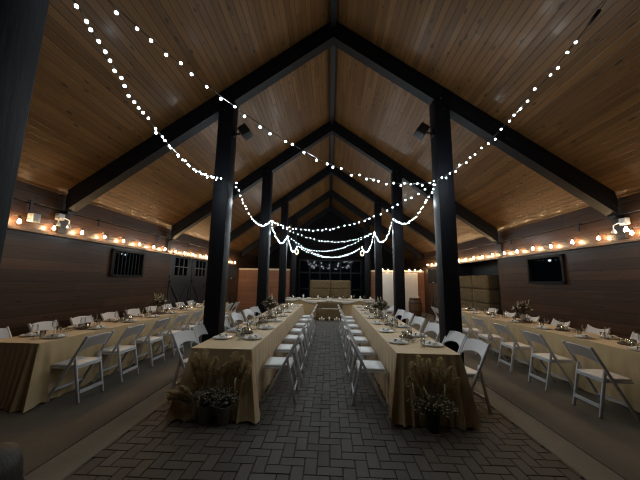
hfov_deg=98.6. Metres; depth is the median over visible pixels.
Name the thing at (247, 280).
wall
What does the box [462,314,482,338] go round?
folding chair
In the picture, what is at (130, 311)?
folding chair
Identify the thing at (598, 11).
plug
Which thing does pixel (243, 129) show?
spotlight
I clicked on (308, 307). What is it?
tablecloth
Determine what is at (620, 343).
wood slice
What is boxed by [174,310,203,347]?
folding chair
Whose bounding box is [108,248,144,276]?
window
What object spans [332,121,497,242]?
rafter
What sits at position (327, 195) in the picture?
rafter
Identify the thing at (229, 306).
folding chair
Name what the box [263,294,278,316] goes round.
centrepiece
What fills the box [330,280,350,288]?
hay bale
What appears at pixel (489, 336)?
folding chair
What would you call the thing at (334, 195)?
rafter
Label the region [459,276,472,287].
hay bale
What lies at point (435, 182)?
fairy lights
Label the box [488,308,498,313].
folding chair
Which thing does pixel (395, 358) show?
tablecloth
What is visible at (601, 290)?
wall
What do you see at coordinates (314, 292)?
hay bale
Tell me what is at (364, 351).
folding chair
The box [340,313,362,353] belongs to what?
folding chair
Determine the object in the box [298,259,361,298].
door
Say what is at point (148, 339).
folding chair
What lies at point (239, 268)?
trim
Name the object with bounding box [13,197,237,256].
rail
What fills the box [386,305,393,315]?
folding chair
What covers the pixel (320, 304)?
hay bale
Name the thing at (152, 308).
folding chair
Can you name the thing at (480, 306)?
hay bale
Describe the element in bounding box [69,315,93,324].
folding chair
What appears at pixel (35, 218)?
junction box
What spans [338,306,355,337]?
folding chair
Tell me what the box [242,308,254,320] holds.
folding chair
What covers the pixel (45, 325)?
folding chair
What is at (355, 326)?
folding chair
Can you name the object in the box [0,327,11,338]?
folding chair
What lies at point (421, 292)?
wall
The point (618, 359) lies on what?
tablecloth
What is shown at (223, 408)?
potted plant
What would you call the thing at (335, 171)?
rafter
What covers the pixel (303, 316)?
folding chair
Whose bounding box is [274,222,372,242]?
fairy lights
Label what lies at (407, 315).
folding chair
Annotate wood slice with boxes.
[152,312,165,314]
[617,342,638,345]
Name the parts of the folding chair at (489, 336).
backrest, leg, seat, leg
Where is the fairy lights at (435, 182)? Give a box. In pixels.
[393,182,435,224]
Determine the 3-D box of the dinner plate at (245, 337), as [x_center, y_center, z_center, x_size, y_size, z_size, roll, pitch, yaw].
[-0.978,1.429,4.019,0.286,0.019,0.286,1,-8,2]
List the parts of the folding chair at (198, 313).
leg, seat, backrest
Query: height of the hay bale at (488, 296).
0.510 m
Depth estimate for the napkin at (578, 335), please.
4.47 m
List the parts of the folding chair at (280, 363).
seat, seat frame, leg, leg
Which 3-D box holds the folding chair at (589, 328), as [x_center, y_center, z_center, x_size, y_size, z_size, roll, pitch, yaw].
[5.135,2.067,5.235,0.511,0.850,0.448,1,-8,2]
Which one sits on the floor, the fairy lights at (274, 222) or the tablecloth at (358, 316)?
the tablecloth at (358, 316)
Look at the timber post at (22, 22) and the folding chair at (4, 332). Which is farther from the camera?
the folding chair at (4, 332)
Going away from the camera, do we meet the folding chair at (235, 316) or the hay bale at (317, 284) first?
the folding chair at (235, 316)
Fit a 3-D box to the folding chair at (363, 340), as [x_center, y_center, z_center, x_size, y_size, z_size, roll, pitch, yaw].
[0.694,2.047,5.588,0.511,0.850,0.448,1,-8,1]
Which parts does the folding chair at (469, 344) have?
leg, seat, backrest, leg, leg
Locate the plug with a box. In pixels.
[587,9,601,25]
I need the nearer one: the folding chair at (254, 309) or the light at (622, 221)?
the light at (622, 221)
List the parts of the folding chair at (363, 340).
leg, seat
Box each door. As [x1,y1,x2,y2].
[167,255,207,307]
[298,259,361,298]
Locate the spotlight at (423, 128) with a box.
[413,122,433,140]
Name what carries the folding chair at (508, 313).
on the floor
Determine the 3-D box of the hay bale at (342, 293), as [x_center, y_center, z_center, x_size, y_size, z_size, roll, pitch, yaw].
[1.001,2.611,13.483,1.081,0.433,0.549,1,-8,2]
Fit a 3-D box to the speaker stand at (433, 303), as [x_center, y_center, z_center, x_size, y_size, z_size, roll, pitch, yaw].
[5.043,2.715,12.217,0.751,1.574,0.660,-2,-9,19]
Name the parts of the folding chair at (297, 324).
seat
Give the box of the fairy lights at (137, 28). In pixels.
[108,0,437,185]
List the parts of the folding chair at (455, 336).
backrest, leg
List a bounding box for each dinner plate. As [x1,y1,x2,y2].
[41,334,67,337]
[213,335,232,338]
[243,335,262,338]
[388,339,408,343]
[422,342,443,346]
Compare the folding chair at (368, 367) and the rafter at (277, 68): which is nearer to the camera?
the folding chair at (368, 367)
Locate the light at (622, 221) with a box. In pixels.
[607,215,630,239]
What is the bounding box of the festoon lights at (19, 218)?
[10,214,231,261]
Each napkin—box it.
[24,331,39,335]
[45,333,64,336]
[92,325,104,328]
[218,333,226,337]
[248,334,257,338]
[392,338,404,342]
[426,340,438,345]
[576,334,590,336]
[601,335,618,337]
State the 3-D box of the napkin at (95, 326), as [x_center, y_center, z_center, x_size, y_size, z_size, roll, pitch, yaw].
[-3.709,1.447,4.601,0.106,0.034,0.190,1,-8,-3]
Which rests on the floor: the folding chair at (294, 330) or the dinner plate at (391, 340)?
the folding chair at (294, 330)
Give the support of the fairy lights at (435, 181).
hanging from the timber post at (447, 263)
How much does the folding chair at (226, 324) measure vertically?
0.850 m
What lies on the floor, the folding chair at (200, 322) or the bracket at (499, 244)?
the folding chair at (200, 322)
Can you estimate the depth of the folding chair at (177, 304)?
9.01 m
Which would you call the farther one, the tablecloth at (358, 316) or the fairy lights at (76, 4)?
the tablecloth at (358, 316)
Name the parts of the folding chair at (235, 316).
backrest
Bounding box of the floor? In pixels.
[0,309,639,479]
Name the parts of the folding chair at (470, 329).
seat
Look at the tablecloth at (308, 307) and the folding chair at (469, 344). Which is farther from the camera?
the tablecloth at (308, 307)
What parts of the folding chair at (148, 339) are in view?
leg, seat frame, seat, leg, leg, backrest, leg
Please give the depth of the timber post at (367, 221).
15.25 m
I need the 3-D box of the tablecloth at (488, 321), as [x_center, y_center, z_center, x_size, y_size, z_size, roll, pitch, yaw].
[4.619,2.483,7.871,0.980,0.762,3.608,1,-8,2]
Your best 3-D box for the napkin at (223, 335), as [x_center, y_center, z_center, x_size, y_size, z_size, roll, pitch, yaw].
[-1.418,1.399,4.026,0.106,0.034,0.190,3,-9,-11]
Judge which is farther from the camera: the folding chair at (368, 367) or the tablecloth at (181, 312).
the tablecloth at (181, 312)
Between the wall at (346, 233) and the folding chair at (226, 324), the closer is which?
the folding chair at (226, 324)
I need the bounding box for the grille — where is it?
[228,266,234,277]
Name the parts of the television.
pane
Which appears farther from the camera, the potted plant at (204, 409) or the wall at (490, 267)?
the wall at (490, 267)
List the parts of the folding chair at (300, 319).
seat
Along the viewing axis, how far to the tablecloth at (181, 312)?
7.38 m
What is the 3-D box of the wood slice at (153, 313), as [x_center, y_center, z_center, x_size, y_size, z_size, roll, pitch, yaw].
[-3.878,1.757,6.605,0.310,0.030,0.307,5,-9,-26]
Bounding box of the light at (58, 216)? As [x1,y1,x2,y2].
[55,211,74,233]
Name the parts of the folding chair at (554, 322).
backrest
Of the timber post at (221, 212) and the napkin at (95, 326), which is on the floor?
the timber post at (221, 212)
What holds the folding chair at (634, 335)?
on the floor
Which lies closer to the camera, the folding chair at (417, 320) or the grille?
the folding chair at (417, 320)
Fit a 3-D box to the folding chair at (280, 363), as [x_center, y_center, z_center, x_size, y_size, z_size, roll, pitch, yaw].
[-0.514,1.786,3.950,0.511,0.850,0.448,1,-8,1]
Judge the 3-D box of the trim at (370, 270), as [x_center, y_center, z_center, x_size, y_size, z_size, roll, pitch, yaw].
[4.272,1.740,15.274,2.900,0.090,0.170,1,-8,2]
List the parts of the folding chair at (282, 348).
seat, seat frame, leg, leg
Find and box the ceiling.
[16,0,639,258]
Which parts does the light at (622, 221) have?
rafter bracket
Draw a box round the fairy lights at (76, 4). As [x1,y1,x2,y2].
[74,0,221,179]
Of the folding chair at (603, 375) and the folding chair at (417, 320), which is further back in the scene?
the folding chair at (417, 320)
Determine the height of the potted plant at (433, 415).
0.795 m
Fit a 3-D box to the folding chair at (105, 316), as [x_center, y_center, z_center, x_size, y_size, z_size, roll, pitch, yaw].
[-4.506,2.036,6.088,0.511,0.850,0.448,1,-8,1]
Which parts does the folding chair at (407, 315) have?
backrest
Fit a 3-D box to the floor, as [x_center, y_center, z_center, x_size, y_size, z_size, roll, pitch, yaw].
[0.293,2.912,8.207,11.700,0.124,21.100,1,-8,2]
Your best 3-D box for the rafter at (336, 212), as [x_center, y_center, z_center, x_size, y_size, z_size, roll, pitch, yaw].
[3.247,-0.410,19.087,5.020,4.012,0.215,1,-8,2]
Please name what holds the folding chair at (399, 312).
on the floor
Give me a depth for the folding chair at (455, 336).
4.41 m
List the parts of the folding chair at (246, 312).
backrest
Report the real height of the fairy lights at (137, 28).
1.315 m
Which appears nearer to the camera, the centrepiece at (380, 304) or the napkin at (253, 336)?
the napkin at (253, 336)
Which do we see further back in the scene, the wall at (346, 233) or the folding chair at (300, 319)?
the wall at (346, 233)
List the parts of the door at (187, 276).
window sash, pane, pane, window sash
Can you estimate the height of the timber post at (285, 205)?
5.194 m
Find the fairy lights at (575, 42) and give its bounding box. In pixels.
[439,0,606,179]
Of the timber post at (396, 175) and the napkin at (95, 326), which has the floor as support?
the timber post at (396, 175)
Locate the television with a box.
[526,254,566,283]
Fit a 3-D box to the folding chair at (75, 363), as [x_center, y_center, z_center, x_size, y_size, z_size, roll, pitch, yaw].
[-3.291,1.720,3.809,0.511,0.850,0.448,0,-8,4]
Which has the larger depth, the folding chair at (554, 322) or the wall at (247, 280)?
the wall at (247, 280)
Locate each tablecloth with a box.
[0,313,175,412]
[162,303,231,342]
[164,318,286,424]
[254,304,305,343]
[285,298,374,316]
[349,305,399,346]
[366,320,482,430]
[461,308,528,357]
[508,322,639,412]
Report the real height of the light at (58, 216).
0.420 m
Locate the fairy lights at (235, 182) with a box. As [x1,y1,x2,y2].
[235,182,270,226]
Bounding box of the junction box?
[27,213,40,222]
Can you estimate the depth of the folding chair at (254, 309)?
7.96 m
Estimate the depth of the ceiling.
4.81 m
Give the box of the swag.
[285,299,374,303]
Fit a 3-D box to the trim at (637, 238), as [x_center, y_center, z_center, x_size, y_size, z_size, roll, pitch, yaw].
[5.389,0.281,6.568,0.090,0.055,17.450,1,-8,2]
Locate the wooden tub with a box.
[0,442,24,479]
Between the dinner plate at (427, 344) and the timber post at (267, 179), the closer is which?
the dinner plate at (427, 344)
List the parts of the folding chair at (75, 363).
leg, seat, seat frame, leg, backrest, leg, leg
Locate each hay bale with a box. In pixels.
[310,280,329,288]
[310,288,329,296]
[316,302,342,308]
[316,308,342,319]
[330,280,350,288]
[330,289,350,297]
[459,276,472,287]
[460,288,475,301]
[461,300,473,308]
[472,275,499,288]
[473,289,500,303]
[473,302,501,314]
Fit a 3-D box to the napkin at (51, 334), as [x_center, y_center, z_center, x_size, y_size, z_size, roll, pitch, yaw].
[-3.735,1.340,3.883,0.190,0.034,0.106,1,-8,1]
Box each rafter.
[65,22,332,212]
[171,121,331,238]
[230,165,330,241]
[241,190,330,256]
[258,206,330,258]
[331,166,434,244]
[331,190,421,259]
[331,207,404,262]
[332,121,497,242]
[333,21,618,216]
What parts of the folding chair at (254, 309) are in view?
backrest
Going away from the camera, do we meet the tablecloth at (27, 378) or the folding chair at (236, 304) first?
the tablecloth at (27, 378)
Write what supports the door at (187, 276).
in the wall at (43, 277)
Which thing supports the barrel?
on the floor
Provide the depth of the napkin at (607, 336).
4.44 m
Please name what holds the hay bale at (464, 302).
on the hay bale
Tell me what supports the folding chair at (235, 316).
on the floor
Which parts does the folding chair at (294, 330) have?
seat, leg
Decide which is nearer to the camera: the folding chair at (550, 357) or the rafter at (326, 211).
the folding chair at (550, 357)
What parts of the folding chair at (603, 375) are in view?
leg, backrest, leg, leg, seat, seat frame, leg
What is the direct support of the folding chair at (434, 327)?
on the floor
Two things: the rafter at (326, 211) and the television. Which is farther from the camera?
the rafter at (326, 211)
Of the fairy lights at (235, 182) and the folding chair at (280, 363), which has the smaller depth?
the folding chair at (280, 363)
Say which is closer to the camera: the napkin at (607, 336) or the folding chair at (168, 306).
the napkin at (607, 336)
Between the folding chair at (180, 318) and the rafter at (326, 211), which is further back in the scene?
the rafter at (326, 211)
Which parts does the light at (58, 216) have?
rafter bracket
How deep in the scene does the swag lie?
12.18 m
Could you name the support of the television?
in the wall at (601, 290)
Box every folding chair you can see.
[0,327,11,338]
[27,320,58,331]
[44,330,114,403]
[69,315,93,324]
[92,323,146,382]
[100,311,119,319]
[125,308,140,315]
[128,317,171,366]
[145,306,156,312]
[152,313,188,356]
[161,303,172,309]
[171,329,199,396]
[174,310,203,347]
[175,302,184,307]
[188,315,203,341]
[191,324,207,337]
[224,317,230,328]
[225,301,239,326]
[225,303,232,330]
[230,312,244,325]
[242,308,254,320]
[250,306,260,315]
[262,332,302,401]
[276,323,306,378]
[284,317,310,363]
[290,312,312,352]
[295,309,314,343]
[299,306,315,336]
[302,304,317,331]
[337,304,352,332]
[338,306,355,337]
[339,309,358,344]
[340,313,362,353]
[342,318,367,364]
[344,324,375,381]
[347,333,386,407]
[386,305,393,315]
[395,309,405,317]
[400,312,413,324]
[410,316,425,331]
[423,322,439,340]
[431,307,438,333]
[442,331,466,353]
[459,337,491,411]
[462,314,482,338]
[471,317,506,360]
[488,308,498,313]
[492,322,536,373]
[504,311,515,316]
[520,329,577,391]
[526,314,539,320]
[550,318,569,326]
[562,340,639,420]
[585,324,609,334]
[630,332,639,341]
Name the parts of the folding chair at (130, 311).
backrest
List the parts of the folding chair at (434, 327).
backrest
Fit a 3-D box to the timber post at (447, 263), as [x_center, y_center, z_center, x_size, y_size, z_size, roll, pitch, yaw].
[2.272,-0.215,4.981,0.280,5.194,0.294,1,-8,2]
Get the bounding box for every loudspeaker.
[227,265,235,278]
[428,269,436,282]
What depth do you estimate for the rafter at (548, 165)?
5.17 m
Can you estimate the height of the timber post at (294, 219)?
5.194 m
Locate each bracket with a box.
[166,239,174,251]
[494,242,502,256]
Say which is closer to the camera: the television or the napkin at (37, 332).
the napkin at (37, 332)
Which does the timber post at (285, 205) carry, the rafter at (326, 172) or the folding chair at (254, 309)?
the rafter at (326, 172)
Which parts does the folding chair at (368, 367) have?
leg, leg, leg, seat, seat frame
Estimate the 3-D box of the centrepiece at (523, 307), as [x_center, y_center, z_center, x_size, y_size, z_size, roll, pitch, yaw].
[4.585,1.580,6.236,0.498,0.481,0.419,4,-9,-23]
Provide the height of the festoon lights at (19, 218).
0.154 m
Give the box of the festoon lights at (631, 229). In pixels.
[427,227,639,265]
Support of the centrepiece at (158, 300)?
on the wood slice at (153, 313)
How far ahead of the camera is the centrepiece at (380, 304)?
6.48 m
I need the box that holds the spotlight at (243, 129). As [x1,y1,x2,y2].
[233,123,252,140]
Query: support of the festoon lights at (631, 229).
hanging from the rail at (577, 224)
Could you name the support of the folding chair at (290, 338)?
on the floor
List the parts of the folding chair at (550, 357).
leg, backrest, leg, leg, seat, seat frame, leg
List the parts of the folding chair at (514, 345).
leg, backrest, leg, leg, seat frame, seat, leg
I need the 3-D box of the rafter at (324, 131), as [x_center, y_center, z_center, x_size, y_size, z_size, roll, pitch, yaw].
[-2.139,-1.995,8.930,5.020,4.012,0.215,1,-8,2]
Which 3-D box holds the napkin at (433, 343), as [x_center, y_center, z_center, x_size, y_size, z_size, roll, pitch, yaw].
[1.545,1.411,3.777,0.106,0.034,0.190,2,-8,-5]
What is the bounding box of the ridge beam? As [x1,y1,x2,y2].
[330,0,336,207]
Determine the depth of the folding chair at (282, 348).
4.63 m
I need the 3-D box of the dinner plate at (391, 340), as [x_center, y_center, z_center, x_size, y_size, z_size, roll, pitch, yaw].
[1.109,1.445,3.897,0.286,0.019,0.286,1,-8,2]
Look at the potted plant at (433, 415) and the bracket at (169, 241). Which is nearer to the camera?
the potted plant at (433, 415)
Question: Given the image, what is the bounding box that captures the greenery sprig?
[62,326,79,331]
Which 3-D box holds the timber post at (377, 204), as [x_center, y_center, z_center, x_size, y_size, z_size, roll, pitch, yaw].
[2.518,0.805,11.878,0.280,5.194,0.294,1,-8,2]
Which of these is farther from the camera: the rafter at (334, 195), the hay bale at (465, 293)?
the rafter at (334, 195)
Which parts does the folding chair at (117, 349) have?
leg, seat, seat frame, leg, leg, backrest, leg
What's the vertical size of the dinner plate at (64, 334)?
0.019 m
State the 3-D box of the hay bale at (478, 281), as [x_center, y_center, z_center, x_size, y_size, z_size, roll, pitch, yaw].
[5.780,1.467,9.622,0.564,0.510,1.103,1,-8,2]
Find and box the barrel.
[408,298,421,316]
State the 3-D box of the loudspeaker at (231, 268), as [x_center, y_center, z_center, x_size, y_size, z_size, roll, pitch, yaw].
[-4.077,1.483,12.664,0.376,0.620,0.356,3,-9,-15]
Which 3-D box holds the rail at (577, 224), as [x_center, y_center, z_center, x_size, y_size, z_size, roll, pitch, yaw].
[5.400,-0.084,6.900,0.080,0.175,16.000,1,-8,2]
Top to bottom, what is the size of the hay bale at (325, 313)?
0.472 m
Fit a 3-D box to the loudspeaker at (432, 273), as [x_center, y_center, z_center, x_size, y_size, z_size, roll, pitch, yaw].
[5.087,1.644,12.464,0.376,0.620,0.356,-2,-9,19]
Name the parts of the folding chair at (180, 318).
leg, seat, leg, leg, backrest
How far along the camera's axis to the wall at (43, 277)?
5.56 m
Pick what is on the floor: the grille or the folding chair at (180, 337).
the folding chair at (180, 337)
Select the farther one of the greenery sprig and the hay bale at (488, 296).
the hay bale at (488, 296)
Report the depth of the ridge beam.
7.19 m
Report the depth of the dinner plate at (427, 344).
3.78 m
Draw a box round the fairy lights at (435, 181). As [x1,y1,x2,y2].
[271,181,435,230]
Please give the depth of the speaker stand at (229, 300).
12.53 m
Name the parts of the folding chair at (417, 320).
backrest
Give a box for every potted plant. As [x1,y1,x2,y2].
[165,348,223,424]
[209,351,250,425]
[405,354,460,433]
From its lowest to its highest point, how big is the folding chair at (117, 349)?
0.850 m
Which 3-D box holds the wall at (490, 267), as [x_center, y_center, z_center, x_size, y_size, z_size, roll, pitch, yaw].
[5.941,1.857,9.745,0.570,2.600,3.070,1,-8,2]
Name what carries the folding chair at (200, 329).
on the floor
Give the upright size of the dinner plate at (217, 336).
0.019 m
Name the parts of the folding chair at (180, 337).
leg, leg, backrest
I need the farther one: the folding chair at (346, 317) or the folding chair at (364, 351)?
the folding chair at (346, 317)
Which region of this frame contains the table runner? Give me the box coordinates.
[286,298,359,299]
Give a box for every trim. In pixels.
[8,224,239,265]
[239,268,290,270]
[370,270,423,272]
[422,237,639,268]
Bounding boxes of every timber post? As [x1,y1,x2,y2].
[0,0,49,265]
[202,94,237,341]
[256,167,272,315]
[278,199,288,304]
[290,217,297,297]
[364,218,370,298]
[374,200,382,310]
[391,167,405,323]
[429,93,463,361]
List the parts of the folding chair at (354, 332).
seat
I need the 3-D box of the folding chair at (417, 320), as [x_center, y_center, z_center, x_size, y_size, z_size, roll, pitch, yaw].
[2.044,2.148,6.122,0.511,0.850,0.448,2,-8,-8]
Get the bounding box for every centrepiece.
[147,293,169,312]
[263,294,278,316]
[368,298,393,316]
[509,300,534,320]
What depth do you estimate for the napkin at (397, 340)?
3.85 m
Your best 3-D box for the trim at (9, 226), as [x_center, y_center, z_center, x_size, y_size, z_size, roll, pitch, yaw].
[-4.853,0.170,6.951,0.090,0.055,17.450,1,-8,2]
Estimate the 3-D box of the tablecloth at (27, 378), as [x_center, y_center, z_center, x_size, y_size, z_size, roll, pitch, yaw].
[-3.945,1.913,4.953,1.022,0.762,3.350,1,-8,2]
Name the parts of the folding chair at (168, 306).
backrest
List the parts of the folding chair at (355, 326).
seat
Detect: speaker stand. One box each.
[227,280,236,312]
[425,283,436,319]
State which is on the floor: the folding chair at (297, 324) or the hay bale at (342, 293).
the folding chair at (297, 324)
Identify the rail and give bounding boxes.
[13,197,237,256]
[426,209,639,258]
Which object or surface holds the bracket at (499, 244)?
attached to the wall at (601, 290)
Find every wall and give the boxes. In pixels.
[0,180,256,336]
[237,270,289,308]
[256,212,405,298]
[371,272,424,312]
[405,192,639,339]
[459,259,499,289]
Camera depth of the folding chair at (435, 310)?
8.77 m
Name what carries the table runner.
on the tablecloth at (308, 307)
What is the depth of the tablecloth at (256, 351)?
3.38 m
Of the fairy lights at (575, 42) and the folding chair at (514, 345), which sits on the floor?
the folding chair at (514, 345)
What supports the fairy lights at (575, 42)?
hanging from the timber post at (447, 263)
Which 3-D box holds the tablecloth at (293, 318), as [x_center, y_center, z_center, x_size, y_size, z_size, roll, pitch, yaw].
[-1.055,2.421,8.076,0.986,0.762,3.999,1,-8,2]
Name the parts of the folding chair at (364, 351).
leg, leg, seat, seat frame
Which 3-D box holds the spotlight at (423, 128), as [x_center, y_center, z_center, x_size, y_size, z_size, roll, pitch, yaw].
[1.967,-2.067,5.232,0.388,0.352,0.240,1,-8,2]
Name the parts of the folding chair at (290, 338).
seat, leg, leg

